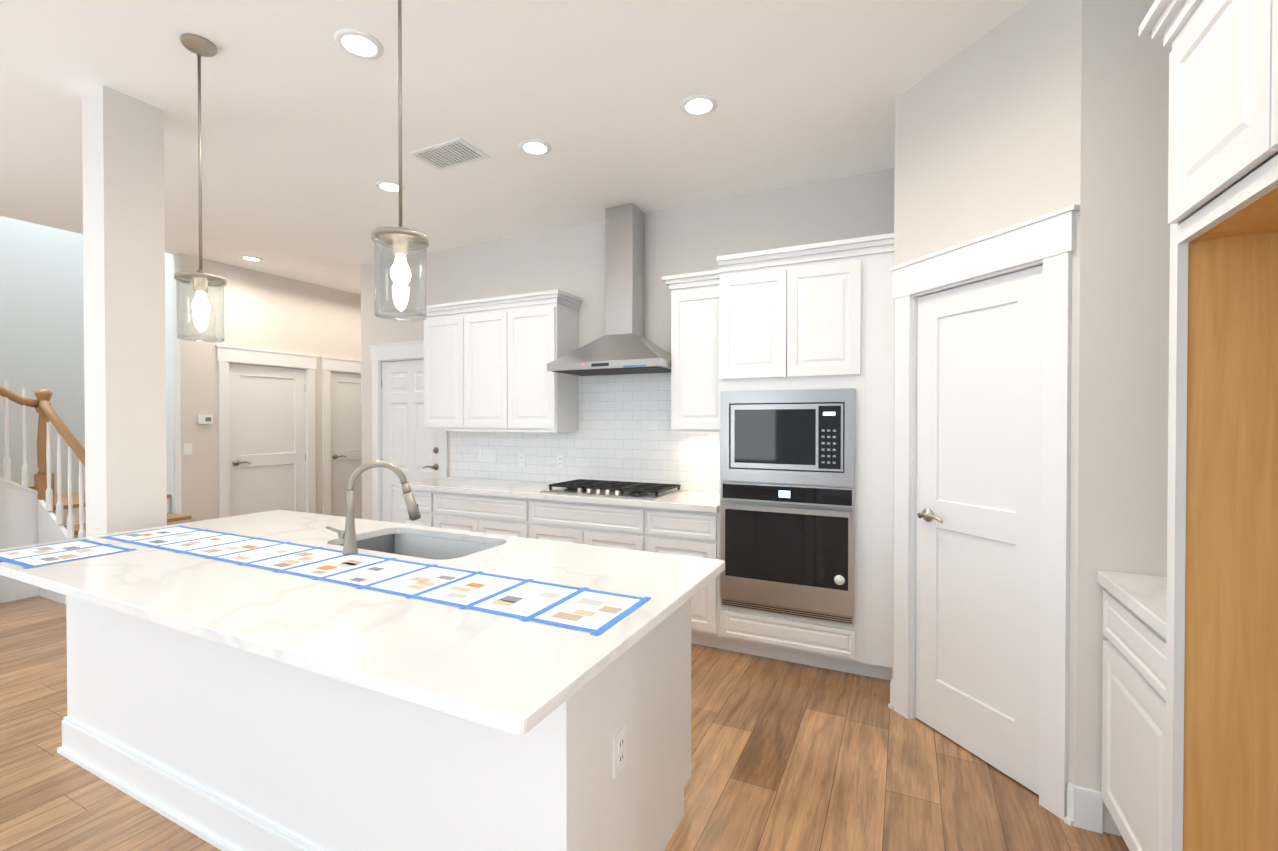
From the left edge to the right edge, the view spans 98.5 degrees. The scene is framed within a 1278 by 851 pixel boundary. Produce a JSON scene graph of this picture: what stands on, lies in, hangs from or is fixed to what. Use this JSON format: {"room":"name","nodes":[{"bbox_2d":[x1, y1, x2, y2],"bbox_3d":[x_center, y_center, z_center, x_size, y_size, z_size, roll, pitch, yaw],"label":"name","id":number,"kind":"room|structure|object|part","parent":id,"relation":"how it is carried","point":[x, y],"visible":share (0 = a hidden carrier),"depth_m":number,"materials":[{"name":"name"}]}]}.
{"room":"kitchen","nodes":[
{"label":"kitchen","id":0,"kind":"room"},
{"bbox_2d":[0,216,84,494],"bbox_3d":[-6.695,-1.387,3.444,0.120,5.600,6.700,0,1,26],"label":"wall","id":1,"kind":"structure","parent":0,"point":[41,310],"depth_m":5.28,"materials":[{"name":"white paint"}]},
{"bbox_2d":[165,253,174,512],"bbox_3d":[-4.975,-1.407,5.622,1.080,5.600,0.120,0,1,26],"label":"wall","id":2,"kind":"structure","parent":0,"point":[169,330],"depth_m":5.37,"materials":[{"name":"white paint"}]},
{"bbox_2d":[173,253,360,521],"bbox_3d":[-3.547,-0.147,7.210,0.120,3.050,4.200,0,1,26],"label":"wall","id":3,"kind":"structure","parent":0,"point":[265,311],"depth_m":5.70,"materials":[{"name":"white paint"}]},
{"bbox_2d":[184,443,191,454],"bbox_3d":[-4.378,0.225,5.343,0.010,0.114,0.070,0,1,26],"label":"light switch","id":4,"kind":"object","parent":3,"relation":"attached to","point":[187,448],"visible":1,"depth_m":5.34,"materials":[{"name":"white plastic"}]},
{"bbox_2d":[198,415,212,423],"bbox_3d":[-4.309,-0.061,5.468,0.024,0.090,0.120,0,1,26],"label":"thermostat","id":5,"kind":"object","parent":3,"relation":"attached to","point":[205,419],"visible":0.93,"depth_m":5.46,"materials":[{"name":"white plastic"}]},
{"bbox_2d":[215,345,317,517],"bbox_3d":[-4.088,0.285,6.059,0.151,2.207,1.060,0,1,26],"label":"door frame","id":6,"kind":"structure","parent":3,"relation":"attached to","point":[226,356],"depth_m":5.90,"materials":[{"name":"white paint"}]},
{"bbox_2d":[229,363,305,515],"bbox_3d":[-4.056,0.367,6.048,0.088,2.027,0.817,0,1,26],"label":"hall door","id":7,"kind":"structure","parent":3,"relation":"in","point":[267,453],"depth_m":6.03,"materials":[{"name":"white paint"}]},
{"bbox_2d":[320,356,360,514],"bbox_3d":[-3.648,0.277,6.968,0.151,2.207,0.860,0,1,26],"label":"door frame","id":8,"kind":"structure","parent":3,"relation":"attached to","point":[338,365],"depth_m":6.63,"materials":[{"name":"white paint"}]},
{"bbox_2d":[330,372,361,518],"bbox_3d":[-3.617,0.359,6.958,0.088,2.027,0.617,0,1,26],"label":"hall door","id":9,"kind":"structure","parent":3,"relation":"in","point":[346,442],"depth_m":6.88,"materials":[{"name":"white paint"}]},
{"bbox_2d":[0,0,1032,294],"bbox_3d":[-1.450,-1.681,2.849,7.680,0.100,10.200,0,1,26],"label":"ceiling","id":10,"kind":"structure","parent":0,"point":[298,132],"depth_m":2.79,"materials":[{"name":"white paint"}]},
{"bbox_2d":[174,33,226,342],"bbox_3d":[-1.873,-0.996,2.349,0.176,1.260,0.176,0,1,26],"label":"pendant light","id":11,"kind":"object","parent":10,"relation":"hanging from","point":[200,280],"visible":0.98,"depth_m":2.34,"materials":[{"name":"clear glass"}]},
{"bbox_3d":[-1.873,-0.494,2.353,0.160,0.257,0.160,0,1,26],"label":"lamp shade","id":12,"kind":"part","parent":11,"relation":"part of","materials":[{"name":"clear glass"}]},
{"bbox_3d":[-1.873,-0.521,2.353,0.063,0.094,0.063,0,1,26],"label":"bulb","id":13,"kind":"part","parent":11,"relation":"part of","materials":[{"name":"white glass"}]},
{"bbox_2d":[240,255,262,261],"bbox_3d":[-3.837,-1.649,5.447,0.190,0.012,0.190,0,1,26],"label":"recessed light","id":14,"kind":"object","parent":10,"relation":"in","point":[251,258],"visible":1,"depth_m":5.43,"materials":[{"name":"white plastic"}]},
{"bbox_2d":[334,29,383,59],"bbox_3d":[-1.193,-1.620,2.347,0.190,0.012,0.190,0,1,26],"label":"recessed light","id":15,"kind":"object","parent":10,"relation":"in","point":[358,44],"visible":1,"depth_m":2.34,"materials":[{"name":"white plastic"}]},
{"bbox_2d":[375,180,404,192],"bbox_3d":[-1.704,-1.634,3.772,0.190,0.012,0.190,0,1,26],"label":"recessed light","id":16,"kind":"object","parent":10,"relation":"in","point":[388,186],"visible":0.81,"depth_m":3.76,"materials":[{"name":"white plastic"}]},
{"bbox_2d":[371,0,428,320],"bbox_3d":[-0.793,-0.991,1.826,0.176,1.260,0.176,0,1,26],"label":"pendant light","id":17,"kind":"object","parent":10,"relation":"hanging from","point":[401,241],"visible":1,"depth_m":1.82,"materials":[{"name":"clear glass"}]},
{"bbox_3d":[-0.793,-0.489,1.831,0.160,0.257,0.160,0,1,26],"label":"lamp shade","id":18,"kind":"part","parent":17,"relation":"part of","materials":[{"name":"clear glass"}]},
{"bbox_3d":[-0.793,-0.516,1.831,0.063,0.094,0.063,0,1,26],"label":"bulb","id":19,"kind":"part","parent":17,"relation":"part of","materials":[{"name":"white glass"}]},
{"bbox_2d":[409,138,489,170],"bbox_3d":[-1.143,-1.631,3.323,0.400,0.008,0.250,0,1,26],"label":"ceiling vent","id":20,"kind":"object","parent":10,"relation":"in","point":[450,154],"visible":1,"depth_m":3.31,"materials":[{"name":"white plastic"}]},
{"bbox_2d":[519,139,550,155],"bbox_3d":[-0.610,-1.629,3.231,0.190,0.012,0.190,0,1,26],"label":"recessed light","id":21,"kind":"object","parent":10,"relation":"in","point":[536,147],"visible":1,"depth_m":3.22,"materials":[{"name":"white plastic"}]},
{"bbox_2d":[680,94,716,115],"bbox_3d":[0.303,-1.625,2.801,0.190,0.012,0.190,0,1,26],"label":"recessed light","id":22,"kind":"object","parent":10,"relation":"in","point":[698,105],"visible":1,"depth_m":2.79,"materials":[{"name":"white plastic"}]},
{"bbox_2d":[0,595,1128,850],"bbox_3d":[-2.450,1.450,2.695,11.000,0.060,12.000,0,1,26],"label":"floor","id":23,"kind":"structure","parent":0,"point":[786,755],"depth_m":2.22,"materials":[{"name":"brown wood"}]},
{"bbox_2d":[0,379,191,603],"bbox_3d":[-5.705,-0.534,2.909,2.125,3.905,5.405,0,1,26],"label":"staircase","id":24,"kind":"structure","parent":23,"relation":"on","point":[38,511],"depth_m":4.45,"materials":[{"name":"white paint"}]},
{"bbox_2d":[82,85,166,536],"bbox_3d":[-2.612,-0.106,2.803,0.220,3.050,0.240,0,1,26],"label":"column","id":25,"kind":"structure","parent":23,"relation":"on","point":[124,305],"depth_m":2.72,"materials":[{"name":"white paint"}]},
{"bbox_2d":[51,590,690,850],"bbox_3d":[-1.144,0.981,2.233,2.642,0.888,0.925,0,1,26],"label":"kitchen island","id":26,"kind":"object","parent":23,"relation":"on","point":[223,705],"depth_m":1.71,"materials":[{"name":"white paint"}]},
{"bbox_2d":[0,510,724,737],"bbox_3d":[-1.163,0.521,2.108,2.720,0.030,1.220,0,1,26],"label":"island countertop","id":27,"kind":"structure","parent":26,"relation":"on","point":[509,675],"depth_m":1.55,"materials":[{"name":"white stone"}]},
{"bbox_2d":[326,461,420,554],"bbox_3d":[-1.073,0.323,2.239,0.274,0.362,0.247,0,1,26],"label":"faucet","id":28,"kind":"object","parent":27,"relation":"on","point":[348,534],"visible":1,"depth_m":2.18,"materials":[{"name":"silver metal"}]},
{"bbox_2d":[398,489,433,526],"bbox_3d":[-1.706,0.960,4.785,0.415,0.880,0.600,0,1,26],"label":"base cabinet","id":29,"kind":"object","parent":23,"relation":"on","point":[425,501],"depth_m":4.49,"materials":[{"name":"white paint"}]},
{"bbox_2d":[434,493,529,537],"bbox_3d":[-1.105,0.963,4.495,0.980,0.880,0.600,0,1,26],"label":"base cabinet","id":30,"kind":"object","parent":23,"relation":"on","point":[509,516],"depth_m":4.20,"materials":[{"name":"white paint"}]},
{"bbox_2d":[530,501,649,551],"bbox_3d":[-0.254,0.967,4.083,0.970,0.880,0.600,0,1,26],"label":"base cabinet","id":31,"kind":"object","parent":23,"relation":"on","point":[614,526],"depth_m":3.79,"materials":[{"name":"white paint"}]},
{"bbox_2d":[394,477,718,512],"bbox_3d":[-0.649,0.505,4.256,2.800,0.040,0.625,0,1,26],"label":"countertop","id":32,"kind":"structure","parent":31,"relation":"on","point":[692,500],"depth_m":4.01,"materials":[{"name":"white stone"}]},
{"bbox_2d":[541,479,683,499],"bbox_3d":[-0.192,0.462,4.046,0.920,0.050,0.515,0,1,26],"label":"cooktop","id":33,"kind":"object","parent":32,"relation":"in","point":[633,490],"visible":1,"depth_m":3.95,"materials":[{"name":"silver metal"}]},
{"bbox_2d":[650,509,722,648],"bbox_3d":[0.386,0.970,3.774,0.513,0.880,0.600,0,1,26],"label":"base cabinet","id":34,"kind":"object","parent":23,"relation":"on","point":[672,531],"depth_m":3.46,"materials":[{"name":"white paint"}]},
{"bbox_2d":[717,233,893,680],"bbox_3d":[1.045,0.194,3.412,0.978,2.440,0.664,0,1,26],"label":"tall cabinet","id":35,"kind":"object","parent":23,"relation":"on","point":[806,399],"visible":0.96,"depth_m":3.15,"materials":[{"name":"white paint"}]},
{"bbox_2d":[720,482,854,624],"bbox_3d":[0.839,0.727,3.195,0.764,0.758,0.084,0,1,26],"label":"oven","id":36,"kind":"object","parent":35,"relation":"in","point":[787,549],"depth_m":3.19,"materials":[{"name":"silver metal"}]},
{"bbox_2d":[721,388,854,486],"bbox_3d":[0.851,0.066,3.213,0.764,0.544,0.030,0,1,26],"label":"microwave","id":37,"kind":"object","parent":35,"relation":"in","point":[771,437],"depth_m":3.19,"materials":[{"name":"silver metal"}]},
{"bbox_2d":[1097,570,1166,850],"bbox_3d":[1.730,0.971,1.552,0.558,0.920,0.590,0,1,26],"label":"base cabinet","id":38,"kind":"object","parent":23,"relation":"on","point":[1133,702],"visible":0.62,"depth_m":1.67,"materials":[{"name":"white paint"}]},
{"bbox_2d":[1097,570,1166,638],"bbox_3d":[1.730,0.531,1.548,0.558,0.040,0.590,0,1,26],"label":"countertop","id":39,"kind":"structure","parent":38,"relation":"on","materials":[{"name":"stone"}]},
{"bbox_2d":[1139,0,1277,850],"bbox_3d":[1.392,0.195,0.908,0.613,2.485,0.946,0,1,26],"label":"surround","id":40,"kind":"object","parent":23,"relation":"on","point":[1221,760],"visible":1,"depth_m":1.32,"materials":[{"name":"white paint"}]},
{"bbox_2d":[361,168,894,519],"bbox_3d":[0.015,-0.120,4.354,6.340,3.050,0.120,0,1,26],"label":"wall","id":41,"kind":"structure","parent":0,"point":[697,237],"depth_m":4.42,"materials":[{"name":"white paint"}]},
{"bbox_2d":[369,340,447,520],"bbox_3d":[-2.229,0.291,5.425,1.060,2.207,0.151,0,1,26],"label":"door frame","id":42,"kind":"structure","parent":41,"relation":"attached to","point":[390,352],"depth_m":5.55,"materials":[{"name":"white paint"}]},
{"bbox_2d":[381,359,438,522],"bbox_3d":[-2.247,0.373,5.398,0.817,2.027,0.088,0,1,26],"label":"door","id":43,"kind":"structure","parent":41,"relation":"in","point":[410,447],"depth_m":5.45,"materials":[{"name":"white paint"}]},
{"bbox_2d":[419,305,462,430],"bbox_3d":[-1.619,-0.480,4.886,0.473,1.020,0.320,0,1,26],"label":"upper cabinet","id":44,"kind":"object","parent":41,"relation":"attached to","point":[443,328],"depth_m":4.74,"materials":[{"name":"white paint"}]},
{"bbox_2d":[463,301,506,431],"bbox_3d":[-1.202,-0.478,4.684,0.472,1.020,0.320,0,1,26],"label":"upper cabinet","id":45,"kind":"object","parent":41,"relation":"attached to","point":[487,361],"depth_m":4.54,"materials":[{"name":"white paint"}]},
{"bbox_2d":[507,297,578,431],"bbox_3d":[-0.786,-0.477,4.483,0.473,1.020,0.320,0,1,26],"label":"upper cabinet","id":46,"kind":"object","parent":41,"relation":"attached to","point":[540,330],"depth_m":4.35,"materials":[{"name":"white paint"}]},
{"bbox_2d":[450,373,718,491],"bbox_3d":[-0.505,0.040,4.535,2.788,0.884,0.007,0,1,26],"label":"backsplash","id":47,"kind":"structure","parent":41,"relation":"attached to","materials":[{"name":"tile"}]},
{"bbox_2d":[479,449,496,461],"bbox_3d":[-1.352,0.269,4.936,0.195,0.113,0.011,0,1,26],"label":"light switch","id":48,"kind":"object","parent":47,"relation":"attached to","point":[487,455],"visible":1,"depth_m":4.93,"materials":[{"name":"white plastic"}]},
{"bbox_2d":[519,453,524,466],"bbox_3d":[-1.016,0.301,4.775,0.070,0.114,0.008,0,1,26],"label":"outlet","id":49,"kind":"object","parent":47,"relation":"attached to","point":[521,460],"visible":1,"depth_m":4.77,"materials":[{"name":"white plastic"}]},
{"bbox_2d":[557,455,563,468],"bbox_3d":[-0.656,0.302,4.601,0.070,0.114,0.008,0,1,26],"label":"outlet","id":50,"kind":"object","parent":47,"relation":"attached to","point":[560,461],"visible":1,"depth_m":4.60,"materials":[{"name":"white plastic"}]},
{"bbox_2d":[547,203,670,375],"bbox_3d":[-0.168,-1.019,4.083,0.910,1.241,0.492,0,1,26],"label":"range hood","id":51,"kind":"object","parent":41,"relation":"attached to","point":[623,345],"visible":0.96,"depth_m":4.09,"materials":[{"name":"silver metal"}]},
{"bbox_2d":[662,269,719,433],"bbox_3d":[0.452,-0.487,3.865,0.486,1.088,0.355,0,1,26],"label":"upper cabinet","id":52,"kind":"object","parent":41,"relation":"attached to","point":[695,340],"visible":0.58,"depth_m":3.74,"materials":[{"name":"white paint"}]},
{"bbox_2d":[892,0,1081,784],"bbox_3d":[1.477,-0.102,2.379,0.120,3.050,0.860,0,1,-19],"label":"wall","id":53,"kind":"structure","parent":0,"point":[988,133],"depth_m":2.21,"materials":[{"name":"white paint"}]},
{"bbox_2d":[915,265,1042,794],"bbox_3d":[1.432,0.402,2.364,0.088,2.027,0.615,0,1,-19],"label":"pantry door","id":54,"kind":"structure","parent":53,"relation":"in","point":[978,474],"depth_m":2.34,"materials":[{"name":"white paint"}]},
{"bbox_2d":[888,679,1075,825],"bbox_3d":[1.408,1.353,2.369,0.026,0.140,0.860,0,1,-19],"label":"baseboard","id":55,"kind":"structure","parent":53,"relation":"attached to","point":[1068,819],"depth_m":1.98,"materials":[{"name":"white paint"}]},
{"bbox_2d":[889,204,1079,819],"bbox_3d":[1.462,0.320,2.377,0.151,2.207,0.858,0,1,-19],"label":"door frame","id":56,"kind":"structure","parent":53,"relation":"attached to","point":[1047,241],"depth_m":2.06,"materials":[{"name":"white paint"}]},
{"bbox_2d":[1076,0,1171,835],"bbox_3d":[1.863,-0.097,1.874,0.612,3.050,0.120,0,1,26],"label":"wall","id":57,"kind":"structure","parent":0,"point":[1124,368],"depth_m":1.90,"materials":[{"name":"white paint"}]},
{"bbox_2d":[1073,785,1102,833],"bbox_3d":[1.587,1.357,1.947,0.082,0.140,0.014,0,1,26],"label":"baseboard","id":58,"kind":"structure","parent":57,"relation":"attached to","point":[1087,809],"depth_m":1.94,"materials":[{"name":"white paint"}]}
]}

